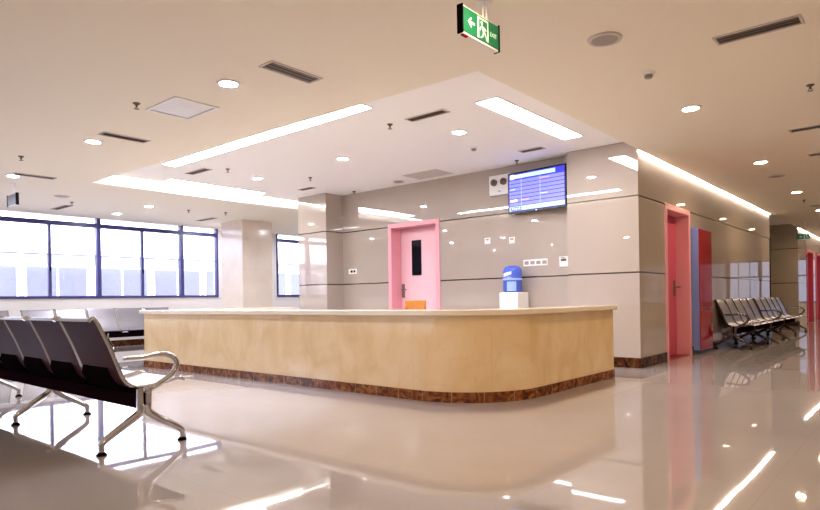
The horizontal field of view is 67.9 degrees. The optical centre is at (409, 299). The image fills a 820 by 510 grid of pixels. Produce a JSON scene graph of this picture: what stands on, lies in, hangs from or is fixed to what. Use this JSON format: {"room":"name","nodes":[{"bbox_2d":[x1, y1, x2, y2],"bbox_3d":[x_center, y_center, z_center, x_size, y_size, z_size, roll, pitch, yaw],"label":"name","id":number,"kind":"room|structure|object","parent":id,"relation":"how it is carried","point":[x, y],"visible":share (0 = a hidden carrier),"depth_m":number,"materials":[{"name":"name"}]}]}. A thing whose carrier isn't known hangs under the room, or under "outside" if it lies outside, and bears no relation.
{"room":"hospital interior","nodes":[
{"label":"hospital interior","id":0,"kind":"room"},
{"bbox_2d":[0,229,299,340],"bbox_3d":[-8.169,-0.374,13.246,0.200,3.000,25.600,-1,0,40],"label":"wall","id":1,"kind":"structure","parent":0,"point":[13,306],"depth_m":14.97,"materials":[{"name":"paint"}]},
{"bbox_2d":[0,210,99,298],"bbox_3d":[-7.938,-0.950,13.410,0.132,1.855,2.080,-1,0,40],"label":"window","id":2,"kind":"structure","parent":1,"relation":"in","point":[48,223],"depth_m":13.40,"materials":[{"name":"blue metal"}]},
{"bbox_2d":[111,339,143,345],"bbox_3d":[-8.063,1.055,13.175,0.020,0.140,25.600,-1,0,40],"label":"baseboard","id":3,"kind":"structure","parent":1,"relation":"attached to","point":[131,341],"depth_m":14.65,"materials":[{"name":"brown stone"}]},
{"bbox_2d":[99,218,182,297],"bbox_3d":[-6.594,-0.971,14.991,0.132,1.855,2.070,-1,0,40],"label":"window","id":4,"kind":"structure","parent":1,"relation":"in","point":[141,230],"depth_m":14.97,"materials":[{"name":"blue metal"}]},
{"bbox_2d":[182,226,218,296],"bbox_3d":[-5.588,-0.986,16.183,0.120,1.855,1.050,-1,0,40],"label":"window","id":5,"kind":"structure","parent":1,"relation":"in","point":[215,234],"depth_m":16.35,"materials":[{"name":"blue metal"}]},
{"bbox_2d":[276,234,298,296],"bbox_3d":[-3.325,-1.021,18.833,0.132,1.855,2.000,-1,0,40],"label":"window","id":6,"kind":"structure","parent":1,"relation":"in","point":[277,239],"depth_m":18.11,"materials":[{"name":"blue metal"}]},
{"bbox_2d":[221,220,272,307],"bbox_3d":[-4.106,-0.437,15.383,0.900,3.000,0.880,-1,0,40],"label":"column","id":7,"kind":"structure","parent":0,"point":[246,244],"depth_m":15.06,"materials":[{"name":"beige stone"}]},
{"bbox_2d":[298,193,343,309],"bbox_3d":[-1.767,-0.553,12.748,0.860,3.160,0.700,-1,0,40],"label":"wall pier","id":8,"kind":"object","parent":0,"point":[320,216],"visible":0.57,"depth_m":12.43,"materials":[{"name":"tile"}]},
{"bbox_2d":[0,0,819,237],"bbox_3d":[4.803,-2.154,10.854,23.100,0.160,39.200,-1,0,40],"label":"ceiling","id":9,"kind":"structure","parent":0,"point":[72,72],"depth_m":5.48,"materials":[{"name":"beige paint"}]},
{"bbox_2d":[7,183,18,207],"bbox_3d":[-6.521,-1.718,10.008,0.435,0.364,0.110,-1,0,40],"label":"exit sign","id":10,"kind":"object","parent":9,"relation":"hanging from","point":[13,199],"visible":1,"depth_m":9.94,"materials":[{"name":"white plastic"}]},
{"bbox_2d":[5,174,20,177],"bbox_3d":[-6.099,-1.899,9.364,0.210,0.014,0.210,-1,0,40],"label":"recessed light","id":11,"kind":"object","parent":9,"relation":"in","point":[7,175],"visible":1,"depth_m":9.34,"materials":[{"name":"white"}]},
{"bbox_2d":[11,172,56,179],"bbox_3d":[-5.797,-1.905,9.410,0.166,0.012,0.576,-1,0,40],"label":"ceiling vent","id":12,"kind":"object","parent":9,"relation":"in","point":[14,173],"visible":1,"depth_m":9.40,"materials":[{"name":"grey metal"}]},
{"bbox_2d":[51,205,72,209],"bbox_3d":[-7.137,-1.884,12.480,0.786,0.012,0.166,-1,0,40],"label":"ceiling vent","id":13,"kind":"object","parent":9,"relation":"in","point":[62,206],"visible":1,"depth_m":12.49,"materials":[{"name":"grey metal"}]},
{"bbox_2d":[54,195,69,197],"bbox_3d":[-6.395,-1.893,11.192,0.260,0.016,0.260,-1,0,40],"label":"ceiling speaker","id":14,"kind":"object","parent":9,"relation":"attached to","point":[59,196],"visible":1,"depth_m":11.16,"materials":[{"name":"grey metal"}]},
{"bbox_2d":[83,139,102,143],"bbox_3d":[-3.881,-1.933,7.465,0.210,0.014,0.210,-1,0,40],"label":"recessed light","id":15,"kind":"object","parent":9,"relation":"in","point":[90,141],"visible":1,"depth_m":7.45,"materials":[{"name":"white"}]},
{"bbox_2d":[98,131,150,142],"bbox_3d":[-3.422,-1.941,7.310,0.166,0.012,0.556,-1,0,40],"label":"ceiling vent","id":16,"kind":"object","parent":9,"relation":"in","point":[108,134],"visible":1,"depth_m":7.31,"materials":[{"name":"grey metal"}]},
{"bbox_2d":[133,102,139,109],"bbox_3d":[-2.726,-1.927,6.075,0.072,0.062,0.072,-1,0,40],"label":"sprinkler","id":17,"kind":"object","parent":9,"relation":"attached to","point":[136,104],"visible":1,"depth_m":6.06,"materials":[{"name":"grey metal"}]},
{"bbox_2d":[145,96,218,119],"bbox_3d":[-2.337,-1.949,6.255,0.600,0.030,0.480,-1,0,40],"label":"access panel","id":18,"kind":"object","parent":9,"relation":"in","point":[179,107],"visible":1,"depth_m":6.20,"materials":[{"name":"white plastic"}]},
{"bbox_2d":[91,176,297,209],"bbox_3d":[-3.607,-2.025,11.934,0.012,0.160,5.055,-1,0,40],"label":"ceiling light","id":19,"kind":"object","parent":9,"relation":"attached to","point":[114,181],"depth_m":11.39,"materials":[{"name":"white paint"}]},
{"bbox_2d":[195,217,216,220],"bbox_3d":[-4.875,-1.919,14.599,0.736,0.012,0.156,-1,0,40],"label":"ceiling vent","id":20,"kind":"object","parent":9,"relation":"in","point":[211,218],"visible":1,"depth_m":14.60,"materials":[{"name":"grey metal"}]},
{"bbox_2d":[216,79,239,87],"bbox_3d":[-1.656,-1.968,5.558,0.210,0.014,0.210,-1,0,40],"label":"recessed light","id":21,"kind":"object","parent":9,"relation":"in","point":[226,83],"visible":1,"depth_m":5.54,"materials":[{"name":"white plastic"}]},
{"bbox_2d":[258,60,322,83],"bbox_3d":[-1.034,-1.978,5.318,0.186,0.012,0.556,-1,0,40],"label":"ceiling vent","id":22,"kind":"object","parent":9,"relation":"in","point":[273,66],"visible":1,"depth_m":5.30,"materials":[{"name":"grey metal"}]},
{"bbox_2d":[457,0,499,53],"bbox_3d":[0.459,-1.856,4.068,0.110,0.303,0.445,-1,0,40],"label":"exit sign","id":23,"kind":"object","parent":9,"relation":"hanging from","point":[472,26],"visible":1,"depth_m":4.05,"materials":[{"name":"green plastic"}]},
{"bbox_2d":[587,31,621,46],"bbox_3d":[1.510,-2.016,4.728,0.260,0.016,0.260,-1,0,40],"label":"ceiling speaker","id":24,"kind":"object","parent":9,"relation":"attached to","point":[603,39],"visible":1,"depth_m":4.71,"materials":[{"name":"grey metal"}]},
{"bbox_2d":[591,35,617,44],"bbox_3d":[1.510,-2.011,4.728,0.208,0.005,0.208,-1,0,40],"label":"grille","id":25,"kind":"object","parent":24,"relation":"attached to","point":[595,39],"depth_m":4.72,"materials":[{"name":"grey metal"}]},
{"bbox_2d":[642,71,654,78],"bbox_3d":[2.139,-2.007,5.467,0.110,0.053,0.110,-1,0,40],"label":"smoke detector","id":26,"kind":"object","parent":9,"relation":"attached to","point":[647,74],"visible":1,"depth_m":5.44,"materials":[{"name":"white plastic"}]},
{"bbox_2d":[680,105,701,111],"bbox_3d":[2.998,-2.040,6.508,0.210,0.014,0.210,-1,0,40],"label":"recessed light","id":27,"kind":"object","parent":9,"relation":"in","point":[689,108],"visible":1,"depth_m":6.50,"materials":[{"name":"white plastic"}]},
{"bbox_2d":[712,14,804,45],"bbox_3d":[2.629,-2.035,4.616,0.586,0.012,0.186,-1,0,40],"label":"ceiling vent","id":28,"kind":"object","parent":9,"relation":"in","point":[795,20],"visible":1,"depth_m":4.60,"materials":[{"name":"grey metal"}]},
{"bbox_2d":[753,160,767,163],"bbox_3d":[5.305,-2.075,9.220,0.210,0.014,0.210,-1,0,40],"label":"recessed light","id":29,"kind":"object","parent":9,"relation":"in","point":[762,161],"visible":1,"depth_m":9.21,"materials":[{"name":"white"}]},
{"bbox_2d":[767,174,784,177],"bbox_3d":[6.202,-2.088,10.321,0.260,0.016,0.260,-1,0,40],"label":"ceiling speaker","id":30,"kind":"object","parent":9,"relation":"attached to","point":[776,175],"visible":1,"depth_m":10.30,"materials":[{"name":"grey metal"}]},
{"bbox_2d":[788,124,819,132],"bbox_3d":[4.915,-2.070,7.280,0.656,0.012,0.166,-1,0,40],"label":"ceiling vent","id":31,"kind":"object","parent":9,"relation":"in","point":[813,126],"visible":1,"depth_m":7.39,"materials":[{"name":"grey metal"}]},
{"bbox_2d":[797,221,813,239],"bbox_3d":[10.973,-1.916,16.919,0.409,0.508,0.110,-1,0,40],"label":"exit sign","id":32,"kind":"object","parent":9,"relation":"hanging from","point":[799,236],"visible":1,"depth_m":16.93,"materials":[{"name":"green plastic"}]},
{"bbox_2d":[806,84,813,91],"bbox_3d":[3.839,-2.029,5.845,0.072,0.062,0.072,-1,0,40],"label":"sprinkler","id":33,"kind":"object","parent":9,"relation":"attached to","point":[807,85],"visible":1,"depth_m":5.83,"materials":[{"name":"grey metal"}]},
{"bbox_2d":[808,152,819,156],"bbox_3d":[6.014,-2.087,8.603,0.656,0.012,0.166,-1,0,40],"label":"ceiling vent","id":34,"kind":"object","parent":9,"relation":"in","point":[812,154],"visible":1,"depth_m":8.77,"materials":[{"name":"grey metal"}]},
{"bbox_2d":[0,321,819,509],"bbox_3d":[4.916,0.984,10.930,23.100,0.120,39.400,-1,0,40],"label":"floor","id":35,"kind":"structure","parent":0,"point":[735,426],"depth_m":4.16,"materials":[{"name":"tile"}]},
{"bbox_2d":[0,310,8,316],"bbox_3d":[-8.649,0.674,10.583,0.687,0.920,3.140,-1,0,40],"label":"seat","id":36,"kind":"object","parent":35,"relation":"on","point":[5,313],"visible":0.18,"depth_m":11.88,"materials":[{"name":"metal"}]},
{"bbox_2d":[0,315,186,456],"bbox_3d":[-3.294,0.591,5.460,3.835,0.920,0.687,-1,0,40],"label":"seat","id":37,"kind":"object","parent":35,"relation":"on","point":[59,355],"visible":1,"depth_m":4.62,"materials":[{"name":"metal"}]},
{"bbox_2d":[20,307,168,350],"bbox_3d":[-6.510,0.641,13.096,0.687,0.920,3.140,-1,0,40],"label":"seat","id":38,"kind":"object","parent":35,"relation":"on","point":[130,320],"visible":0.39,"depth_m":13.29,"materials":[{"name":"metal"}]},
{"bbox_2d":[139,305,616,402],"bbox_3d":[-0.874,0.567,8.611,6.665,0.893,2.783,-1,0,40],"label":"reception desk","id":39,"kind":"object","parent":35,"relation":"on","point":[498,354],"depth_m":6.58,"materials":[{"name":"beige stone"}]},
{"bbox_2d":[139,305,616,315],"bbox_3d":[-0.882,0.148,8.610,6.665,0.055,2.781,-1,0,40],"label":"countertop","id":40,"kind":"structure","parent":39,"relation":"on","point":[577,308],"depth_m":6.66,"materials":[{"name":"beige stone"}]},
{"bbox_2d":[404,300,425,308],"bbox_3d":[-0.036,0.506,9.162,0.420,0.990,0.420,-1,0,40],"label":"desk chair","id":41,"kind":"object","parent":35,"relation":"on","point":[409,304],"visible":0.2,"depth_m":9.29,"materials":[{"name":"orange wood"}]},
{"bbox_2d":[499,292,528,307],"bbox_3d":[1.643,0.430,9.685,0.340,1.090,0.407,-1,0,40],"label":"water dispenser","id":42,"kind":"object","parent":35,"relation":"on","point":[507,299],"visible":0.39,"depth_m":9.58,"materials":[{"name":"white plastic"}]},
{"bbox_2d":[502,265,522,291],"bbox_3d":[1.632,-0.328,9.702,0.317,0.425,0.317,-1,0,40],"label":"water bottle","id":43,"kind":"object","parent":42,"relation":"on","point":[512,279],"visible":0.94,"depth_m":9.58,"materials":[{"name":"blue plastic"}]},
{"bbox_2d":[691,228,712,349],"bbox_3d":[5.048,-0.178,10.508,0.145,2.050,0.780,-1,0,40],"label":"cabinet","id":44,"kind":"object","parent":35,"relation":"on","point":[701,246],"visible":1,"depth_m":10.27,"materials":[{"name":"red metal"}]},
{"bbox_2d":[714,298,784,349],"bbox_3d":[6.909,0.433,12.312,0.687,0.920,3.228,-1,0,40],"label":"seat","id":45,"kind":"object","parent":35,"relation":"on","point":[741,315],"visible":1,"depth_m":12.13,"materials":[{"name":"metal"}]},
{"bbox_2d":[753,297,806,338],"bbox_3d":[9.015,0.401,14.788,0.687,0.920,3.228,-1,0,40],"label":"seat","id":46,"kind":"object","parent":35,"relation":"on","point":[764,303],"visible":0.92,"depth_m":14.81,"materials":[{"name":"metal"}]},
{"bbox_2d":[115,71,788,224],"bbox_3d":[6.267,-2.297,17.747,7.600,0.080,26.800,-1,0,40],"label":"ceiling","id":47,"kind":"structure","parent":0,"point":[379,156],"depth_m":8.69,"materials":[{"name":"white paint"}]},
{"bbox_2d":[185,168,212,174],"bbox_3d":[-3.471,-2.101,10.002,0.586,0.012,0.156,-1,0,40],"label":"ceiling vent","id":48,"kind":"object","parent":47,"relation":"in","point":[201,170],"visible":1,"depth_m":10.00,"materials":[{"name":"grey metal"}]},
{"bbox_2d":[164,179,264,194],"bbox_3d":[-3.587,-2.098,11.394,0.250,0.014,1.980,-1,0,40],"label":"recessed light","id":49,"kind":"object","parent":47,"relation":"in","point":[168,180],"visible":1,"depth_m":11.27,"materials":[{"name":"white plastic"}]},
{"bbox_2d":[252,177,263,179],"bbox_3d":[-2.656,-2.112,10.621,0.210,0.014,0.210,-1,0,40],"label":"recessed light","id":50,"kind":"object","parent":47,"relation":"in","point":[255,178],"visible":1,"depth_m":10.62,"materials":[{"name":"white"}]},
{"bbox_2d":[162,104,372,166],"bbox_3d":[-2.124,-2.120,8.114,4.290,0.014,0.240,-1,0,40],"label":"recessed light","id":51,"kind":"object","parent":47,"relation":"in","point":[240,143],"visible":0.77,"depth_m":7.92,"materials":[{"name":"white plastic"}]},
{"bbox_2d":[297,187,314,190],"bbox_3d":[-1.983,-2.124,11.690,0.396,0.012,0.136,-1,0,40],"label":"ceiling vent","id":52,"kind":"object","parent":47,"relation":"in","point":[307,188],"visible":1,"depth_m":11.68,"materials":[{"name":"grey metal"}]},
{"bbox_2d":[336,157,349,160],"bbox_3d":[-1.021,-2.138,9.256,0.210,0.014,0.210,-1,0,40],"label":"recessed light","id":53,"kind":"object","parent":47,"relation":"in","point":[337,158],"visible":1,"depth_m":9.23,"materials":[{"name":"white"}]},
{"bbox_2d":[404,109,449,121],"bbox_3d":[0.199,-2.157,7.155,0.566,0.012,0.156,-1,0,40],"label":"ceiling vent","id":54,"kind":"object","parent":47,"relation":"in","point":[440,111],"visible":1,"depth_m":7.15,"materials":[{"name":"grey metal"}]},
{"bbox_2d":[402,169,453,179],"bbox_3d":[0.305,-2.163,10.544,0.750,0.004,0.500,-1,0,40],"label":"access panel","id":55,"kind":"object","parent":47,"relation":"attached to","point":[435,172],"visible":1,"depth_m":10.53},
{"bbox_2d":[451,130,466,134],"bbox_3d":[0.636,-2.163,7.886,0.210,0.014,0.210,-1,0,40],"label":"recessed light","id":56,"kind":"object","parent":47,"relation":"in","point":[455,132],"visible":1,"depth_m":7.88,"materials":[{"name":"white"}]},
{"bbox_2d":[475,96,582,139],"bbox_3d":[1.511,-2.177,7.417,0.290,0.014,2.130,-1,0,40],"label":"recessed light","id":57,"kind":"object","parent":47,"relation":"in","point":[497,104],"visible":1,"depth_m":7.26,"materials":[{"name":"white plastic"}]},
{"bbox_2d":[518,146,545,152],"bbox_3d":[1.776,-2.182,8.886,0.376,0.012,0.156,-1,0,40],"label":"ceiling vent","id":58,"kind":"object","parent":47,"relation":"in","point":[540,147],"visible":1,"depth_m":8.88,"materials":[{"name":"grey metal"}]},
{"bbox_2d":[342,156,568,308],"bbox_3d":[0.676,-0.591,11.037,5.080,3.160,0.340,-1,0,40],"label":"wall","id":59,"kind":"structure","parent":0,"point":[471,269],"depth_m":10.57,"materials":[{"name":"tile"}]},
{"bbox_2d":[348,269,356,273],"bbox_3d":[-1.160,-0.569,12.363,0.231,0.091,0.019,-1,0,40],"label":"wall socket","id":60,"kind":"object","parent":59,"relation":"attached to","point":[351,271],"visible":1,"depth_m":12.36,"materials":[{"name":"white plastic"}]},
{"bbox_2d":[388,218,440,308],"bbox_3d":[0.178,-0.228,11.452,1.245,2.450,0.360,-1,0,40],"label":"door","id":61,"kind":"structure","parent":59,"relation":"in","point":[414,246],"depth_m":11.63,"materials":[{"name":"pink paint"}]},
{"bbox_2d":[485,238,489,243],"bbox_3d":[1.304,-0.988,10.262,0.110,0.105,0.019,-1,0,40],"label":"wall plate","id":62,"kind":"object","parent":59,"relation":"attached to","point":[487,240],"visible":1,"depth_m":10.26,"materials":[{"name":"white plastic"}]},
{"bbox_2d":[489,173,510,196],"bbox_3d":[1.484,-1.886,10.027,0.400,0.325,0.125,-1,0,40],"label":"emergency light","id":63,"kind":"object","parent":59,"relation":"attached to","point":[498,184],"visible":0.96,"depth_m":10.02,"materials":[{"name":"white plastic"}]},
{"bbox_2d":[509,237,514,243],"bbox_3d":[1.666,-0.968,9.954,0.110,0.105,0.019,-1,0,40],"label":"wall plate","id":64,"kind":"object","parent":59,"relation":"attached to","point":[511,239],"visible":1,"depth_m":9.95,"materials":[{"name":"white plastic"}]},
{"bbox_2d":[523,258,547,265],"bbox_3d":[1.992,-0.588,9.682,0.430,0.105,0.019,-1,0,40],"label":"switch panel","id":65,"kind":"object","parent":59,"relation":"attached to","point":[533,262],"visible":1,"depth_m":9.67,"materials":[{"name":"white plastic"}]},
{"bbox_2d":[508,163,566,214],"bbox_3d":[1.991,-1.710,9.521,0.090,0.655,1.065,-1,0,-45],"label":"wall screen","id":66,"kind":"object","parent":59,"relation":"attached to","point":[545,188],"visible":1,"depth_m":9.46,"materials":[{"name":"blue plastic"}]},
{"bbox_2d":[559,256,567,266],"bbox_3d":[2.363,-0.584,9.366,0.145,0.155,0.019,-1,0,40],"label":"thermostat","id":67,"kind":"object","parent":59,"relation":"attached to","point":[563,261],"visible":0.87,"depth_m":9.36,"materials":[{"name":"white plastic"}]},
{"bbox_2d":[566,142,651,357],"bbox_3d":[2.909,-0.625,8.928,1.055,3.160,0.457,-1,0,40],"label":"wall","id":68,"kind":"structure","parent":0,"point":[608,186],"depth_m":8.66,"materials":[{"name":"tile"}]},
{"bbox_2d":[614,357,641,368],"bbox_3d":[2.786,0.886,8.740,1.075,0.142,0.020,-1,0,40],"label":"baseboard","id":69,"kind":"structure","parent":68,"relation":"attached to","point":[625,362],"depth_m":8.51,"materials":[{"name":"brown stone"}]},
{"bbox_2d":[649,155,769,354],"bbox_3d":[6.172,-0.675,12.150,0.260,3.160,8.680,-1,0,40],"label":"wall","id":70,"kind":"structure","parent":0,"point":[740,235],"depth_m":11.48,"materials":[{"name":"tile"}]},
{"bbox_2d":[664,203,691,360],"bbox_3d":[4.193,-0.267,9.786,0.260,2.405,1.255,-1,0,40],"label":"door","id":71,"kind":"structure","parent":70,"relation":"in","point":[676,219],"depth_m":10.14,"materials":[{"name":"pink paint"}]},
{"bbox_2d":[642,329,771,367],"bbox_3d":[6.154,0.834,11.886,0.020,0.142,9.137,-1,0,40],"label":"baseboard","id":72,"kind":"structure","parent":70,"relation":"attached to","point":[656,359],"depth_m":10.32,"materials":[{"name":"brown stone"}]},
{"bbox_2d":[769,239,770,297],"bbox_3d":[9.085,-0.337,15.365,0.022,2.394,0.045,-1,0,40],"label":"trim","id":73,"kind":"structure","parent":70,"relation":"attached to","point":[769,239],"depth_m":15.35,"materials":[{"name":"black plastic"}]},
{"bbox_2d":[769,224,819,324],"bbox_3d":[12.151,-0.768,24.315,6.915,3.160,8.800,-1,0,40],"label":"wall","id":74,"kind":"structure","parent":0,"point":[788,254],"depth_m":19.02,"materials":[{"name":"tile"}]},
{"bbox_2d":[776,321,799,325],"bbox_3d":[9.344,0.785,20.933,6.885,0.142,0.020,-1,0,40],"label":"baseboard","id":75,"kind":"structure","parent":74,"relation":"attached to","point":[798,322],"depth_m":18.80,"materials":[{"name":"brown stone"}]},
{"bbox_2d":[806,249,813,323],"bbox_3d":[13.410,-0.432,20.622,0.260,2.450,1.400,-1,0,40],"label":"door","id":76,"kind":"structure","parent":74,"relation":"in","point":[810,269],"depth_m":21.04,"materials":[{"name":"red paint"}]},
{"bbox_2d":[815,252,819,320],"bbox_3d":[14.771,-0.453,22.222,0.260,2.450,1.400,-1,0,40],"label":"door","id":77,"kind":"structure","parent":74,"relation":"in","point":[817,255],"depth_m":22.65,"materials":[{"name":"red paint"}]},
{"label":"outside","id":78,"kind":"structure","parent":0,"visible":0},
{"bbox_3d":[-28.495,4.541,24.300,45.000,0.200,120.000,-1,0,40],"label":"ground","id":79,"kind":"structure","parent":78,"visible":0},
{"bbox_2d":[0,246,298,295],"bbox_3d":[-17.442,1.145,23.386,3.500,6.250,85.400,-1,0,40],"label":"office building","id":80,"kind":"structure","parent":79,"relation":"on","point":[21,274],"depth_m":26.32,"materials":[{"name":"paint"}]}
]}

